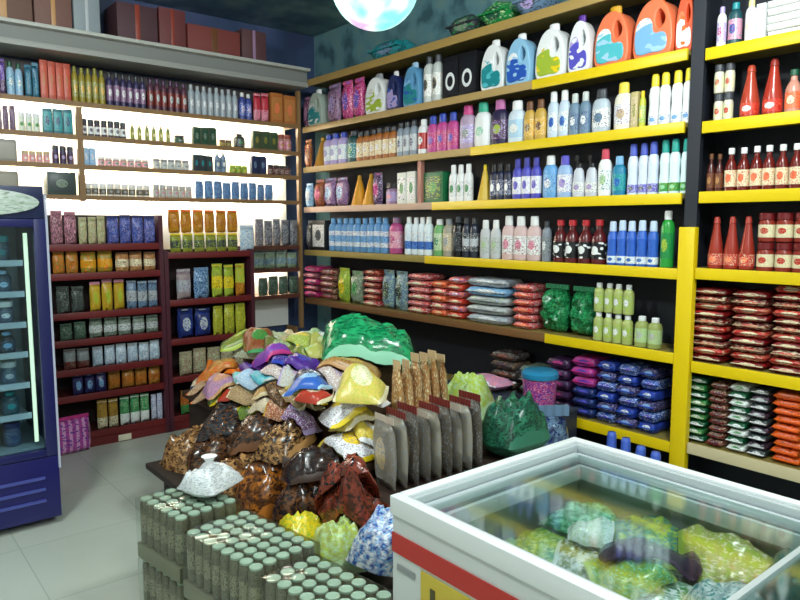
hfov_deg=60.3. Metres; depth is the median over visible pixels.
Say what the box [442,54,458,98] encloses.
carton
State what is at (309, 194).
pouch
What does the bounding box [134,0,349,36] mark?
ceiling
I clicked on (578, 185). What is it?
spray bottle
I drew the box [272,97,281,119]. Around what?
print
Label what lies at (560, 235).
sauce bottle
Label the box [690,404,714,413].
packet
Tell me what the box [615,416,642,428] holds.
packet
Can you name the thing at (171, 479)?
table
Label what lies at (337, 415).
packet
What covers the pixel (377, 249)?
slim bottle
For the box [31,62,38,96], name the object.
pouch
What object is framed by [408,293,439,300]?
packet
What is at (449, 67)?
print
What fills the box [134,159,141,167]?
jar
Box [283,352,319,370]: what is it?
packet
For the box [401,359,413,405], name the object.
packet
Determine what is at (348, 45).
wall
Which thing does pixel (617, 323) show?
slim bottle
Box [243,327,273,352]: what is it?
packet
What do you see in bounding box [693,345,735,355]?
packet
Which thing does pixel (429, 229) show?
slim bottle
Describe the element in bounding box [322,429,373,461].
packet
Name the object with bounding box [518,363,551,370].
packet
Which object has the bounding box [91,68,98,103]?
slim bottle
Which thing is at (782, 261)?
jar
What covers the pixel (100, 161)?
jar
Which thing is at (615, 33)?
detergent jug
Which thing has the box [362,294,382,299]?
packet
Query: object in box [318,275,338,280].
packet
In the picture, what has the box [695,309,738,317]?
packet
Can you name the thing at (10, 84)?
slim bottle
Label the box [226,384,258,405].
packet
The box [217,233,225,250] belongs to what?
pouch
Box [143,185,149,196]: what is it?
jar
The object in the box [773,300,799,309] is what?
packet
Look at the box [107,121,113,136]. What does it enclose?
jar
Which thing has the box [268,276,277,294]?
pouch
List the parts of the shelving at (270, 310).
panel, bracket leg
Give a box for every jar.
[0,235,9,260]
[0,300,13,322]
[17,112,24,130]
[22,150,28,161]
[25,113,32,130]
[29,151,35,161]
[32,113,39,131]
[36,151,42,162]
[43,151,49,162]
[51,145,58,162]
[59,146,66,163]
[66,147,73,163]
[82,118,86,134]
[86,183,90,195]
[87,119,93,135]
[91,183,98,195]
[94,120,100,135]
[97,157,104,165]
[99,184,105,195]
[101,120,106,136]
[105,157,111,165]
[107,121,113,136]
[107,184,113,195]
[112,158,119,166]
[114,121,119,137]
[114,184,120,195]
[120,123,125,137]
[120,158,126,166]
[121,184,127,195]
[127,158,133,166]
[128,185,135,196]
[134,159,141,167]
[136,185,142,196]
[141,159,148,167]
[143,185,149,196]
[153,159,159,168]
[153,185,159,196]
[159,185,165,196]
[160,159,167,168]
[166,185,172,197]
[167,159,174,168]
[172,186,178,197]
[174,135,183,142]
[175,160,181,169]
[179,186,184,197]
[182,160,188,169]
[185,186,191,197]
[219,139,224,145]
[225,140,231,146]
[229,165,235,172]
[235,165,241,172]
[241,166,246,172]
[267,165,273,174]
[273,165,278,174]
[278,134,284,150]
[279,166,284,174]
[284,135,290,150]
[284,166,290,174]
[386,183,396,203]
[713,94,723,119]
[714,64,724,93]
[723,92,733,118]
[724,63,735,92]
[756,242,774,270]
[758,213,776,241]
[774,243,792,271]
[775,213,794,241]
[792,243,799,272]
[794,212,799,242]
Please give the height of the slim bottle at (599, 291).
0.165 m
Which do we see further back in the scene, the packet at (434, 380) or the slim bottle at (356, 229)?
the slim bottle at (356, 229)
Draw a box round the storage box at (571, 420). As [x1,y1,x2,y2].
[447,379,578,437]
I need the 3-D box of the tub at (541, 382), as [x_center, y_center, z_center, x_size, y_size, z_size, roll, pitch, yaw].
[0.810,0.512,3.986,0.214,0.220,0.214,-5,8,-39]
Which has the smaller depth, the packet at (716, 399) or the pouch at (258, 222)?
the packet at (716, 399)
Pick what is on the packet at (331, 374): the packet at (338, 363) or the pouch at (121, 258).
the packet at (338, 363)
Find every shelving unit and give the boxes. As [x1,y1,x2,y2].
[303,0,709,468]
[687,0,799,500]
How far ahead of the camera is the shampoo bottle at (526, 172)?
4.25 m
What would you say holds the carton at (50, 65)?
on the shelving at (270, 310)
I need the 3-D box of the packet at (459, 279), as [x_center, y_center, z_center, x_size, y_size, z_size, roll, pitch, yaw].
[0.458,-0.143,4.866,0.220,0.048,0.142,-5,8,-41]
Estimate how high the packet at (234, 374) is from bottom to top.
0.098 m
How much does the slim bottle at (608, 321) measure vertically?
0.165 m
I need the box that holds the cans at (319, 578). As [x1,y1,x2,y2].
[259,553,392,599]
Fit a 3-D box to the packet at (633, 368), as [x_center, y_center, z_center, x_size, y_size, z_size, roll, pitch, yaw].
[1.328,0.384,3.863,0.220,0.058,0.113,-5,8,-38]
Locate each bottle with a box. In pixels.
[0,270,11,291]
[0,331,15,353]
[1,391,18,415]
[6,61,14,94]
[14,63,23,95]
[71,66,78,100]
[78,68,85,101]
[85,68,91,102]
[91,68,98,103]
[98,70,105,103]
[106,72,112,104]
[113,72,119,105]
[120,74,126,105]
[126,75,132,106]
[130,124,134,138]
[133,77,139,107]
[137,125,141,139]
[139,77,145,108]
[145,125,148,139]
[147,79,153,108]
[152,126,155,140]
[154,79,160,109]
[159,126,162,140]
[160,81,166,110]
[166,127,169,141]
[167,81,173,110]
[174,82,179,111]
[180,83,186,112]
[188,84,194,113]
[194,86,200,113]
[201,86,206,114]
[207,88,213,115]
[213,88,219,115]
[214,152,219,171]
[219,89,225,116]
[220,152,225,171]
[225,89,231,117]
[232,91,237,117]
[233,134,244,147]
[238,92,245,118]
[245,94,251,119]
[314,137,324,165]
[324,135,332,164]
[329,218,336,250]
[330,133,338,163]
[335,218,342,250]
[338,132,347,162]
[341,218,348,251]
[347,131,358,161]
[347,218,354,251]
[351,175,364,204]
[353,218,361,251]
[356,132,363,160]
[360,218,367,252]
[362,173,373,204]
[363,131,369,159]
[367,218,374,252]
[369,129,376,159]
[374,217,381,252]
[375,128,382,158]
[380,218,389,253]
[382,127,390,157]
[389,126,396,156]
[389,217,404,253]
[397,123,403,155]
[403,122,409,155]
[405,217,412,254]
[410,120,418,154]
[412,217,418,254]
[418,119,428,153]
[418,217,425,255]
[423,56,432,102]
[424,217,433,255]
[427,116,437,152]
[432,54,442,100]
[434,219,443,255]
[437,113,447,150]
[443,219,453,256]
[447,112,459,149]
[449,165,456,200]
[453,216,463,256]
[456,165,464,200]
[460,105,474,148]
[462,218,470,257]
[464,164,473,200]
[470,218,479,257]
[474,102,491,145]
[477,164,489,199]
[480,220,490,258]
[490,164,497,199]
[490,220,501,258]
[491,99,508,144]
[496,163,504,199]
[502,216,514,259]
[504,163,512,198]
[508,100,525,141]
[512,159,521,198]
[513,216,527,260]
[521,157,531,198]
[524,101,534,140]
[527,216,541,260]
[531,157,541,197]
[534,99,546,138]
[542,155,557,197]
[542,221,551,261]
[547,91,558,137]
[553,220,566,262]
[557,155,572,196]
[558,90,570,135]
[564,220,578,262]
[569,93,579,134]
[572,155,584,196]
[578,220,592,263]
[579,91,591,133]
[585,155,597,195]
[591,220,606,264]
[592,88,610,131]
[593,312,603,340]
[594,283,604,311]
[598,149,611,195]
[603,313,613,341]
[604,283,613,312]
[606,431,616,448]
[607,221,617,264]
[612,156,626,194]
[612,314,622,343]
[613,284,623,313]
[614,82,630,129]
[616,220,626,265]
[620,437,630,452]
[622,315,632,344]
[623,285,634,314]
[625,221,636,265]
[627,144,638,194]
[634,316,648,346]
[635,220,647,266]
[636,445,645,456]
[637,143,648,193]
[639,91,645,126]
[646,221,658,266]
[647,141,658,193]
[647,317,662,348]
[648,74,659,124]
[651,451,660,460]
[658,72,670,123]
[658,140,670,192]
[660,211,674,267]
[668,139,680,192]
[670,70,682,122]
[679,139,687,193]
[681,68,690,122]
[706,154,714,190]
[707,217,722,268]
[714,154,723,190]
[716,6,726,45]
[723,217,738,269]
[724,148,736,190]
[727,2,742,43]
[736,147,749,189]
[738,216,754,269]
[739,65,759,116]
[744,0,756,40]
[749,146,762,189]
[761,145,775,188]
[762,58,782,114]
[774,144,788,188]
[784,69,799,111]
[788,143,799,187]
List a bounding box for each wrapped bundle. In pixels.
[367,38,416,58]
[445,14,486,35]
[477,1,521,24]
[512,0,561,14]
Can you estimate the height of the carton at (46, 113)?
0.175 m
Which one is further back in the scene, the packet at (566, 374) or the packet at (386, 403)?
the packet at (566, 374)
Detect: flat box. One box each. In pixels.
[767,2,799,16]
[767,10,799,24]
[767,18,799,31]
[768,0,799,8]
[768,26,799,35]
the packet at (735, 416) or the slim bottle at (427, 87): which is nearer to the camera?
the packet at (735, 416)
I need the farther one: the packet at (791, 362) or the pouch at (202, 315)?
the pouch at (202, 315)
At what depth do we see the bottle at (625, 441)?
3.62 m
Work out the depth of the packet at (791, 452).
3.20 m
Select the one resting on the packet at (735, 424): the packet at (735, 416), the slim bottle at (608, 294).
the packet at (735, 416)
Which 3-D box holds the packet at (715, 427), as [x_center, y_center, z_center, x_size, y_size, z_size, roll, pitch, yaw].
[1.656,0.641,3.500,0.220,0.035,0.082,-5,8,-39]
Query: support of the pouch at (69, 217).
on the display rack at (69, 404)
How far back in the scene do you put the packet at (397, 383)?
3.09 m
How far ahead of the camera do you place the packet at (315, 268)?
6.26 m
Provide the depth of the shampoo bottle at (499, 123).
4.40 m
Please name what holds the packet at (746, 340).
on the packet at (755, 349)
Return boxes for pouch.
[0,59,5,93]
[0,105,1,128]
[2,105,8,128]
[9,104,15,129]
[24,64,31,95]
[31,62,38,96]
[50,211,62,243]
[52,251,64,273]
[56,286,69,313]
[59,413,90,454]
[60,323,71,340]
[63,349,75,369]
[64,212,75,243]
[66,251,77,272]
[71,286,83,312]
[72,375,82,394]
[74,321,85,339]
[77,348,89,367]
[78,217,86,243]
[80,252,95,272]
[84,374,94,393]
[88,217,96,243]
[89,282,100,310]
[89,318,101,337]
[92,346,102,366]
[96,372,105,391]
[97,216,104,243]
[97,250,111,271]
[97,399,107,428]
[101,279,112,309]
[104,317,116,336]
[104,345,114,364]
[107,215,118,242]
[108,370,119,389]
[108,398,117,426]
[114,279,123,309]
[115,252,128,270]
[116,343,125,363]
[118,316,130,334]
[119,215,130,242]
[120,396,129,424]
[122,369,133,387]
[126,280,136,308]
[127,342,137,361]
[129,251,141,270]
[130,394,139,422]
[132,215,142,242]
[133,315,144,333]
[135,367,146,385]
[137,281,147,307]
[139,342,148,360]
[140,393,148,421]
[144,216,154,242]
[144,252,155,269]
[146,314,157,331]
[148,280,157,306]
[148,365,159,383]
[149,340,159,359]
[151,394,156,419]
[157,393,162,418]
[168,209,179,232]
[170,233,180,251]
[176,269,190,299]
[177,308,193,337]
[179,351,191,375]
[180,210,190,232]
[181,391,188,413]
[182,233,192,251]
[193,210,202,232]
[193,347,205,372]
[194,233,204,251]
[194,267,208,297]
[194,308,210,335]
[195,181,203,197]
[204,180,212,198]
[204,210,213,232]
[205,233,215,250]
[207,346,219,360]
[211,264,222,296]
[213,305,222,334]
[214,181,221,198]
[216,210,225,232]
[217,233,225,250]
[221,351,233,359]
[222,183,230,198]
[224,264,233,295]
[224,304,234,333]
[227,210,236,232]
[228,233,237,250]
[231,181,239,198]
[234,348,242,363]
[235,263,244,295]
[235,303,245,331]
[240,183,247,199]
[240,225,253,250]
[249,182,255,199]
[253,93,260,120]
[254,253,264,268]
[255,219,262,245]
[257,184,263,199]
[258,277,267,295]
[261,93,268,120]
[264,221,272,245]
[265,184,272,199]
[265,252,275,268]
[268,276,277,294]
[273,219,280,245]
[276,251,286,267]
[279,276,287,293]
[281,220,288,245]
[287,252,296,267]
[289,276,297,293]
[290,220,296,244]
[304,96,310,126]
[305,139,312,166]
[305,183,314,206]
[306,220,311,249]
[314,179,325,206]
[324,178,336,205]
[328,82,341,121]
[336,177,349,205]
[338,267,350,301]
[342,80,353,118]
[351,270,364,303]
[353,77,366,116]
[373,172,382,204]
[382,269,395,307]
[395,271,408,310]
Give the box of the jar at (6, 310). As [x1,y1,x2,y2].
[0,300,13,322]
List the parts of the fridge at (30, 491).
sign panel, glass pane, door, grille panel, door trim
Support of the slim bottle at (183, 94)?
on the shelving at (270, 310)
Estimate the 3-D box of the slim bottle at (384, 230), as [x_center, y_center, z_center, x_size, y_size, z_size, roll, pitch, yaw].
[-0.112,-0.508,5.435,0.086,0.281,0.085,-5,8,-36]
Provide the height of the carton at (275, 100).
0.258 m
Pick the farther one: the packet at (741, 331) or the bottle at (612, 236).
the bottle at (612, 236)
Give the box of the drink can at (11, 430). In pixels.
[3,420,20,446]
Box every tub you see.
[521,366,558,404]
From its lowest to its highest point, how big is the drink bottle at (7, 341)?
0.114 m
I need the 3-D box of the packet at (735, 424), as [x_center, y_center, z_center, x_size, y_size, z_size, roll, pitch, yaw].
[1.715,0.609,3.419,0.220,0.036,0.087,-5,8,-39]
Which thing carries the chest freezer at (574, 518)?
on the floor
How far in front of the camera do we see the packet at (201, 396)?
3.77 m
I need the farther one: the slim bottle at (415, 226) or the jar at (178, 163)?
the jar at (178, 163)
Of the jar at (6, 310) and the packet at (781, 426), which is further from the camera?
the jar at (6, 310)
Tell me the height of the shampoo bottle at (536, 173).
0.254 m
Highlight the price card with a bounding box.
[118,433,131,440]
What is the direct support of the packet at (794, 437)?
on the packet at (781, 442)
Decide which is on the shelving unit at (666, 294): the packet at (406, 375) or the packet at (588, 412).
the packet at (588, 412)
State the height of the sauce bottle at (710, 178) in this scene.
0.189 m
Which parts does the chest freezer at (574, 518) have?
maker plate, lid frame, rail, lid frame, glass lid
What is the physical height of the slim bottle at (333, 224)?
0.284 m
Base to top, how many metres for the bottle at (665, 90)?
0.269 m
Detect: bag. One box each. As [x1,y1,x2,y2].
[159,424,209,473]
[177,453,243,497]
[187,434,239,471]
[196,400,250,442]
[220,452,254,495]
[227,411,281,455]
[234,460,286,519]
[249,419,317,464]
[271,481,322,522]
[280,442,340,485]
[314,453,380,511]
[318,466,389,530]
[321,312,413,364]
[447,371,494,419]
[538,404,568,446]
[540,283,572,331]
[569,286,595,335]
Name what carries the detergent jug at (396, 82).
on the shelving unit at (666, 294)
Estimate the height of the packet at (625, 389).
0.058 m
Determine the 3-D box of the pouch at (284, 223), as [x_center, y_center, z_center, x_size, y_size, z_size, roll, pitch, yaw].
[-1.024,-0.599,6.136,0.079,0.229,0.047,-5,8,-39]
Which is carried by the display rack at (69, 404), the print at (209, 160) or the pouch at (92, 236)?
the pouch at (92, 236)
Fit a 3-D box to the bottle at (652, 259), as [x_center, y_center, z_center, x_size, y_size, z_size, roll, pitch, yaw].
[1.346,-0.297,3.658,0.050,0.245,0.058,-5,8,-38]
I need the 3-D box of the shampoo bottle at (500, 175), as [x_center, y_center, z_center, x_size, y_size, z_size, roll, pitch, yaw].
[0.650,-0.761,4.438,0.050,0.240,0.061,-5,8,-40]
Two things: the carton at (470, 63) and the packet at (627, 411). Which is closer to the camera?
the packet at (627, 411)
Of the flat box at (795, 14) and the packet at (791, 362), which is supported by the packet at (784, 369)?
the packet at (791, 362)
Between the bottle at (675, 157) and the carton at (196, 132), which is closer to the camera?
the bottle at (675, 157)
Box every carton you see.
[0,0,32,21]
[0,138,16,160]
[0,171,18,185]
[32,0,71,27]
[38,59,48,97]
[41,107,52,132]
[43,171,76,194]
[47,61,55,98]
[52,108,62,133]
[55,62,63,99]
[62,63,70,100]
[62,109,72,133]
[71,0,100,32]
[84,148,89,164]
[89,148,95,164]
[104,1,157,42]
[156,7,185,46]
[185,23,239,56]
[191,127,200,143]
[192,154,199,170]
[199,155,205,170]
[200,127,208,144]
[206,156,212,170]
[208,127,216,144]
[235,28,265,60]
[249,155,258,173]
[251,130,260,148]
[259,156,266,173]
[261,131,269,149]
[267,92,282,122]
[269,132,277,149]
[283,95,295,123]
[312,220,336,250]
[397,172,406,203]
[407,171,416,202]
[424,171,450,202]
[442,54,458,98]
[459,50,484,94]
[630,91,640,127]
[755,2,767,37]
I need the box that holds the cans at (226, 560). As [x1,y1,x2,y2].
[181,508,320,599]
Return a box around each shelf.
[0,16,310,93]
[0,260,22,266]
[0,290,24,297]
[0,319,25,329]
[0,347,27,359]
[0,375,29,391]
[0,399,31,422]
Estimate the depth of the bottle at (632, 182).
3.69 m
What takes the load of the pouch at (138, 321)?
on the display rack at (69, 404)
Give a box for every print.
[0,141,14,158]
[40,65,47,94]
[43,111,51,130]
[48,66,55,94]
[49,175,73,192]
[54,112,61,130]
[56,68,63,95]
[64,69,70,96]
[64,113,71,131]
[84,150,88,163]
[194,129,199,142]
[194,157,198,168]
[200,157,205,169]
[202,130,207,142]
[207,158,212,169]
[210,130,215,143]
[252,158,257,171]
[254,133,260,146]
[260,158,265,172]
[262,133,268,147]
[271,135,276,148]
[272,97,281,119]
[285,99,294,121]
[312,225,323,246]
[398,177,404,200]
[407,176,414,199]
[425,176,440,199]
[430,588,434,599]
[443,61,456,95]
[460,57,473,91]
[630,97,636,124]
[756,8,764,37]
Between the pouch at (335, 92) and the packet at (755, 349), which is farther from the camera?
the pouch at (335, 92)
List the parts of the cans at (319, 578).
can lid, can lid, can lid, can lid, can lid, can lid, can lid, can lid, can lid, can lid, can lid, can lid, can lid, can lid, can lid, can lid, can lid, can lid, can lid, can lid, can lid, can lid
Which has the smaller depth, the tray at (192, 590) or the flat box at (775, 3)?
the tray at (192, 590)
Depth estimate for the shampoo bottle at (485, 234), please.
4.55 m
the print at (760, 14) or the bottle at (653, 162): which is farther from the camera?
the bottle at (653, 162)
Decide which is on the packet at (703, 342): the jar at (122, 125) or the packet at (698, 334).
the packet at (698, 334)
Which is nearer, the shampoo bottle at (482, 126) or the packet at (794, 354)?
the packet at (794, 354)
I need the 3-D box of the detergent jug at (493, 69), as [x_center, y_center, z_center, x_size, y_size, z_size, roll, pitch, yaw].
[0.626,-1.511,4.447,0.111,0.329,0.192,-5,8,-41]
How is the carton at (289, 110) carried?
on the shelving at (270, 310)
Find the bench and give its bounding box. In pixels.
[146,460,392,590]
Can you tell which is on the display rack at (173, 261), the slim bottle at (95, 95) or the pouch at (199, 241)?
the pouch at (199, 241)
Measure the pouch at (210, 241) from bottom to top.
0.150 m
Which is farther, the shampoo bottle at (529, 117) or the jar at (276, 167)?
the jar at (276, 167)
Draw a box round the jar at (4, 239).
[0,235,9,260]
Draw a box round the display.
[182,358,508,504]
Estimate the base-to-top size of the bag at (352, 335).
0.244 m
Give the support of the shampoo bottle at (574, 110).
on the shelving unit at (666, 294)
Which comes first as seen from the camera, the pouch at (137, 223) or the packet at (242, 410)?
the packet at (242, 410)
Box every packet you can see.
[185,380,207,395]
[190,377,197,388]
[190,391,205,403]
[196,360,213,384]
[202,372,235,400]
[203,358,238,381]
[208,386,230,406]
[216,386,232,402]
[219,329,246,351]
[224,367,241,375]
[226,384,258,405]
[231,331,282,358]
[232,372,259,387]
[235,368,265,389]
[237,405,258,419]
[239,362,251,370]
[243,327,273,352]
[246,395,270,413]
[249,370,277,384]
[250,362,267,369]
[252,343,292,367]
[252,386,268,399]
[259,364,281,378]
[263,399,288,421]
[264,335,294,360]
[264,381,305,409]
[268,354,298,370]
[277,329,295,346]
[277,364,297,386]
[278,332,310,346]
[279,388,324,410]
[279,511,322,538]
[280,404,322,435]
[282,372,333,395]
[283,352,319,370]
[285,384,327,404]
[288,345,320,361]
[292,369,327,389]
[293,380,334,404]
[303,265,332,271]
[303,284,323,290]
[303,291,324,296]
[304,272,328,278]
[304,278,325,284]
[305,343,325,361]
[308,328,323,335]
[309,331,322,346]
[312,514,365,572]
[315,356,380,377]
[317,366,342,391]
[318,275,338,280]
[318,402,367,428]
[318,438,342,456]
[319,268,351,274]
[319,281,337,286]
[320,287,338,293]
[321,293,339,299]
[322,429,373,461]
[328,405,374,431]
[333,363,388,404]
[345,504,392,576]
[352,420,373,445]
[362,275,383,281]
[362,282,382,287]
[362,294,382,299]
[362,300,383,305]
[363,269,396,275]
[363,288,382,293]
[373,399,390,407]
[373,412,396,491]
[386,406,408,487]
[392,359,404,409]
[397,400,418,484]
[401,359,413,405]
[406,299,437,306]
[407,280,440,286]
[408,273,446,279]
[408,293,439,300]
[408,306,436,313]
[409,286,439,293]
[410,352,422,408]
[417,408,430,481]
[418,400,441,477]
[419,352,430,402]
[428,350,439,397]
[429,395,452,475]
[431,295,454,301]
[431,302,455,309]
[431,309,452,315]
[432,280,455,287]
[432,288,455,294]
[436,353,447,399]
[447,290,478,297]
[448,283,479,290]
[448,297,475,304]
[448,311,478,318]
[449,276,474,283]
[449,304,471,311]
[449,394,472,469]
[450,403,462,472]
[459,389,481,466]
[466,303,517,314]
[467,286,519,296]
[467,295,520,305]
[468,276,524,287]
[468,313,520,324]
[476,373,515,389]
[490,359,532,369]
[490,368,520,378]
[491,349,532,360]
[503,388,522,393]
[508,379,522,388]
[512,291,544,298]
[512,306,542,313]
[513,298,542,305]
[513,321,545,328]
[514,283,549,291]
[514,313,542,321]
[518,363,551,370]
[547,355,576,368]
[550,367,578,379]
[555,399,576,406]
[556,389,576,400]
[557,378,577,390]
[570,365,602,376]
[571,375,601,386]
[571,385,601,397]
[571,395,602,407]
[572,353,610,366]
[575,405,600,417]
[596,380,622,391]
[596,390,622,402]
[596,401,622,412]
[596,411,621,422]
[597,358,631,370]
[597,370,623,380]
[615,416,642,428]
[616,384,645,396]
[616,405,642,417]
[617,374,646,385]
[617,395,643,406]
[618,361,652,375]
[636,398,671,411]
[637,388,671,400]
[637,408,670,422]
[637,419,670,432]
[639,364,672,378]
[641,376,672,389]
[689,425,711,434]
[689,433,710,441]
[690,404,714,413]
[690,411,713,419]
[690,418,713,427]
[691,382,713,391]
[691,390,712,398]
[691,397,714,406]
[692,374,722,383]
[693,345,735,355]
[693,352,736,362]
[694,316,740,325]
[694,323,738,332]
[694,331,737,340]
[694,338,736,347]
[695,302,739,309]
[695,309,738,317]
[696,286,741,294]
[696,294,740,303]
[706,437,730,446]
[707,395,733,403]
[707,430,730,439]
[708,417,732,425]
[709,388,733,396]
[709,410,732,418]
[709,424,732,432]
[710,403,732,410]
[711,378,739,389]
[725,435,751,443]
[727,420,753,429]
[727,428,752,437]
[727,442,751,451]
[728,412,753,421]
[729,343,777,353]
[729,390,755,399]
[729,398,753,407]
[729,405,752,414]
[730,336,778,345]
[730,358,775,368]
[730,381,763,391]
[731,297,781,306]
[731,305,782,314]
[731,328,777,337]
[731,351,775,361]
[732,320,781,329]
[733,313,780,321]
[734,289,782,298]
[746,446,774,457]
[747,437,777,449]
[748,409,778,418]
[748,424,777,433]
[748,432,775,441]
[749,415,777,426]
[750,402,777,411]
[751,394,777,403]
[752,385,784,395]
[769,356,799,367]
[770,364,799,374]
[771,332,799,341]
[771,348,799,358]
[771,422,799,433]
[771,430,799,441]
[771,445,799,457]
[772,340,799,350]
[772,453,799,464]
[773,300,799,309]
[773,308,799,317]
[773,388,799,401]
[773,398,799,409]
[773,406,799,416]
[774,292,799,301]
[774,317,799,325]
[774,325,799,334]
[774,414,799,425]
[774,438,799,449]
[775,285,799,293]
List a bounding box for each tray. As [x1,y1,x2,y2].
[138,541,187,583]
[184,579,220,599]
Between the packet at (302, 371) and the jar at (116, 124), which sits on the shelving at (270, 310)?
the jar at (116, 124)
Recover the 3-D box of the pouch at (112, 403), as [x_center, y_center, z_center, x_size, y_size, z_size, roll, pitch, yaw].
[-2.064,0.812,4.955,0.042,0.209,0.070,6,9,43]
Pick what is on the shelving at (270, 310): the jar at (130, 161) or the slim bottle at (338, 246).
the jar at (130, 161)
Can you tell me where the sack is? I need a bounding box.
[482,390,550,456]
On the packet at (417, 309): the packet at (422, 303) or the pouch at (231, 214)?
the packet at (422, 303)
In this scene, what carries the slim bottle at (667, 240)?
on the shelving unit at (666, 294)
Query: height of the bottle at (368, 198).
0.259 m
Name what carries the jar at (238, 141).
on the shelving at (270, 310)
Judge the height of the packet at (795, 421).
0.036 m
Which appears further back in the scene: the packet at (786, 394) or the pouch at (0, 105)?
the pouch at (0, 105)
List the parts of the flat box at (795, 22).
lid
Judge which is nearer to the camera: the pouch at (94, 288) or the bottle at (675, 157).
the bottle at (675, 157)
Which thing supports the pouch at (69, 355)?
on the display rack at (69, 404)
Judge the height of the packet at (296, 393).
0.111 m
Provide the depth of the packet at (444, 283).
4.94 m
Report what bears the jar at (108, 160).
on the shelving at (270, 310)
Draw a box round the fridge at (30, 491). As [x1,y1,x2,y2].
[0,185,61,529]
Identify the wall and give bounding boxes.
[0,0,317,331]
[314,0,568,331]
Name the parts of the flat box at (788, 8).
lid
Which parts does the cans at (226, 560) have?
can lid, can lid, can lid, can lid, can lid, can lid, can lid, can lid, can lid, can lid, can lid, can lid, can lid, can lid, can lid, can lid, can lid, can lid, can lid, can lid, can lid, can lid, can lid, can lid, can lid, can lid, can lid, can lid, can lid, can lid, can lid, can lid, can lid, can lid, can lid, can lid, can lid, can lid, can lid, can lid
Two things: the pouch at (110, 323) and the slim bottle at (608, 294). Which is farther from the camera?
the pouch at (110, 323)
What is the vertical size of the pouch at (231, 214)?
0.175 m
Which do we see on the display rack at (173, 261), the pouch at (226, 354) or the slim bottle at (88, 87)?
the pouch at (226, 354)
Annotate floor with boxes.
[0,428,189,599]
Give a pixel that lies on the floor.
(89, 551)
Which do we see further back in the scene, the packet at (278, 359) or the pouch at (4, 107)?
the pouch at (4, 107)
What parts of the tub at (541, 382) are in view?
lid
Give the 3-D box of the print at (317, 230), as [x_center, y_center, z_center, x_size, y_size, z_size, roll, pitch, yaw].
[-0.726,-0.571,6.107,0.005,0.196,0.182,-5,8,-39]
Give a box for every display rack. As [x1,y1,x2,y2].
[47,215,169,446]
[164,248,254,431]
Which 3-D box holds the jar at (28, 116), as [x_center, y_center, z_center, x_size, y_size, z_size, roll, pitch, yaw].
[-2.576,-1.231,4.775,0.043,0.131,0.044,-5,8,-37]
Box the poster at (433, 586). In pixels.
[421,571,470,599]
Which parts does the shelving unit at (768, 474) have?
panel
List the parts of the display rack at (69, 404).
kick plate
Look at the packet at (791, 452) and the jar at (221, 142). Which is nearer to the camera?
the packet at (791, 452)
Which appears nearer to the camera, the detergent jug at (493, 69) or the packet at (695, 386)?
the packet at (695, 386)
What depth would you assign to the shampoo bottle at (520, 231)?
4.32 m
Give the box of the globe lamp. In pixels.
[334,0,415,30]
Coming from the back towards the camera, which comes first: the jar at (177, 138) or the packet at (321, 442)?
the jar at (177, 138)
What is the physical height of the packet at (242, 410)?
0.101 m
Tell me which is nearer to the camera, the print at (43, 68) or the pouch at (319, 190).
the print at (43, 68)
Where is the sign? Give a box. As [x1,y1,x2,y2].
[0,189,38,213]
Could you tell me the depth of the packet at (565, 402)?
4.19 m
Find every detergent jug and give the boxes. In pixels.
[308,89,329,125]
[365,73,388,113]
[387,71,404,109]
[403,62,423,106]
[481,39,508,90]
[506,33,536,84]
[535,23,570,78]
[568,15,595,71]
[594,5,635,66]
[633,0,677,58]
[675,0,693,49]
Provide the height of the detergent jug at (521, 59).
0.320 m
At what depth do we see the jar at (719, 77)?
3.30 m
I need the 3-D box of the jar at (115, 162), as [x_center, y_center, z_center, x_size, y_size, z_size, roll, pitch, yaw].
[-2.134,-1.033,5.172,0.050,0.070,0.051,-5,8,-40]
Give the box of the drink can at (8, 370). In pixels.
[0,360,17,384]
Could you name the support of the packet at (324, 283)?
on the packet at (331, 290)
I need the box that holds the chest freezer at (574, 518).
[390,437,799,599]
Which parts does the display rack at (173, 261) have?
kick plate, panel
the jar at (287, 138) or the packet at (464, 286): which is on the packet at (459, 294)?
the packet at (464, 286)
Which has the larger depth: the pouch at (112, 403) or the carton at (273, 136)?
the carton at (273, 136)
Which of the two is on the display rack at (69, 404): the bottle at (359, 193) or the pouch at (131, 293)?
the pouch at (131, 293)
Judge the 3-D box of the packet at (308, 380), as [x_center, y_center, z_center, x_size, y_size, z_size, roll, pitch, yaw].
[-0.417,0.379,3.110,0.198,0.098,0.156,2,7,18]
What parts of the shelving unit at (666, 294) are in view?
post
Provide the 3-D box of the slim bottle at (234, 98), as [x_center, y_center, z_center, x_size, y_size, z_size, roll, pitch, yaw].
[-1.377,-1.623,5.733,0.050,0.232,0.050,-5,8,-40]
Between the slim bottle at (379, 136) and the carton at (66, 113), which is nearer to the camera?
the carton at (66, 113)
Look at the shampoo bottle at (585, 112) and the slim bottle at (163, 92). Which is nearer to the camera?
the shampoo bottle at (585, 112)
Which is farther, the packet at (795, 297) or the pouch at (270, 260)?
the pouch at (270, 260)
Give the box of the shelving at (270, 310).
[0,57,303,332]
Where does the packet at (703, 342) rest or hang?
on the packet at (699, 349)
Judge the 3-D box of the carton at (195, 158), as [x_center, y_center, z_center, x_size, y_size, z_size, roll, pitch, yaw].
[-1.648,-1.105,5.551,0.053,0.131,0.032,-5,8,-39]
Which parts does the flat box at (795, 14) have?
lid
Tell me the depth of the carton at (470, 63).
4.55 m
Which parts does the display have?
panel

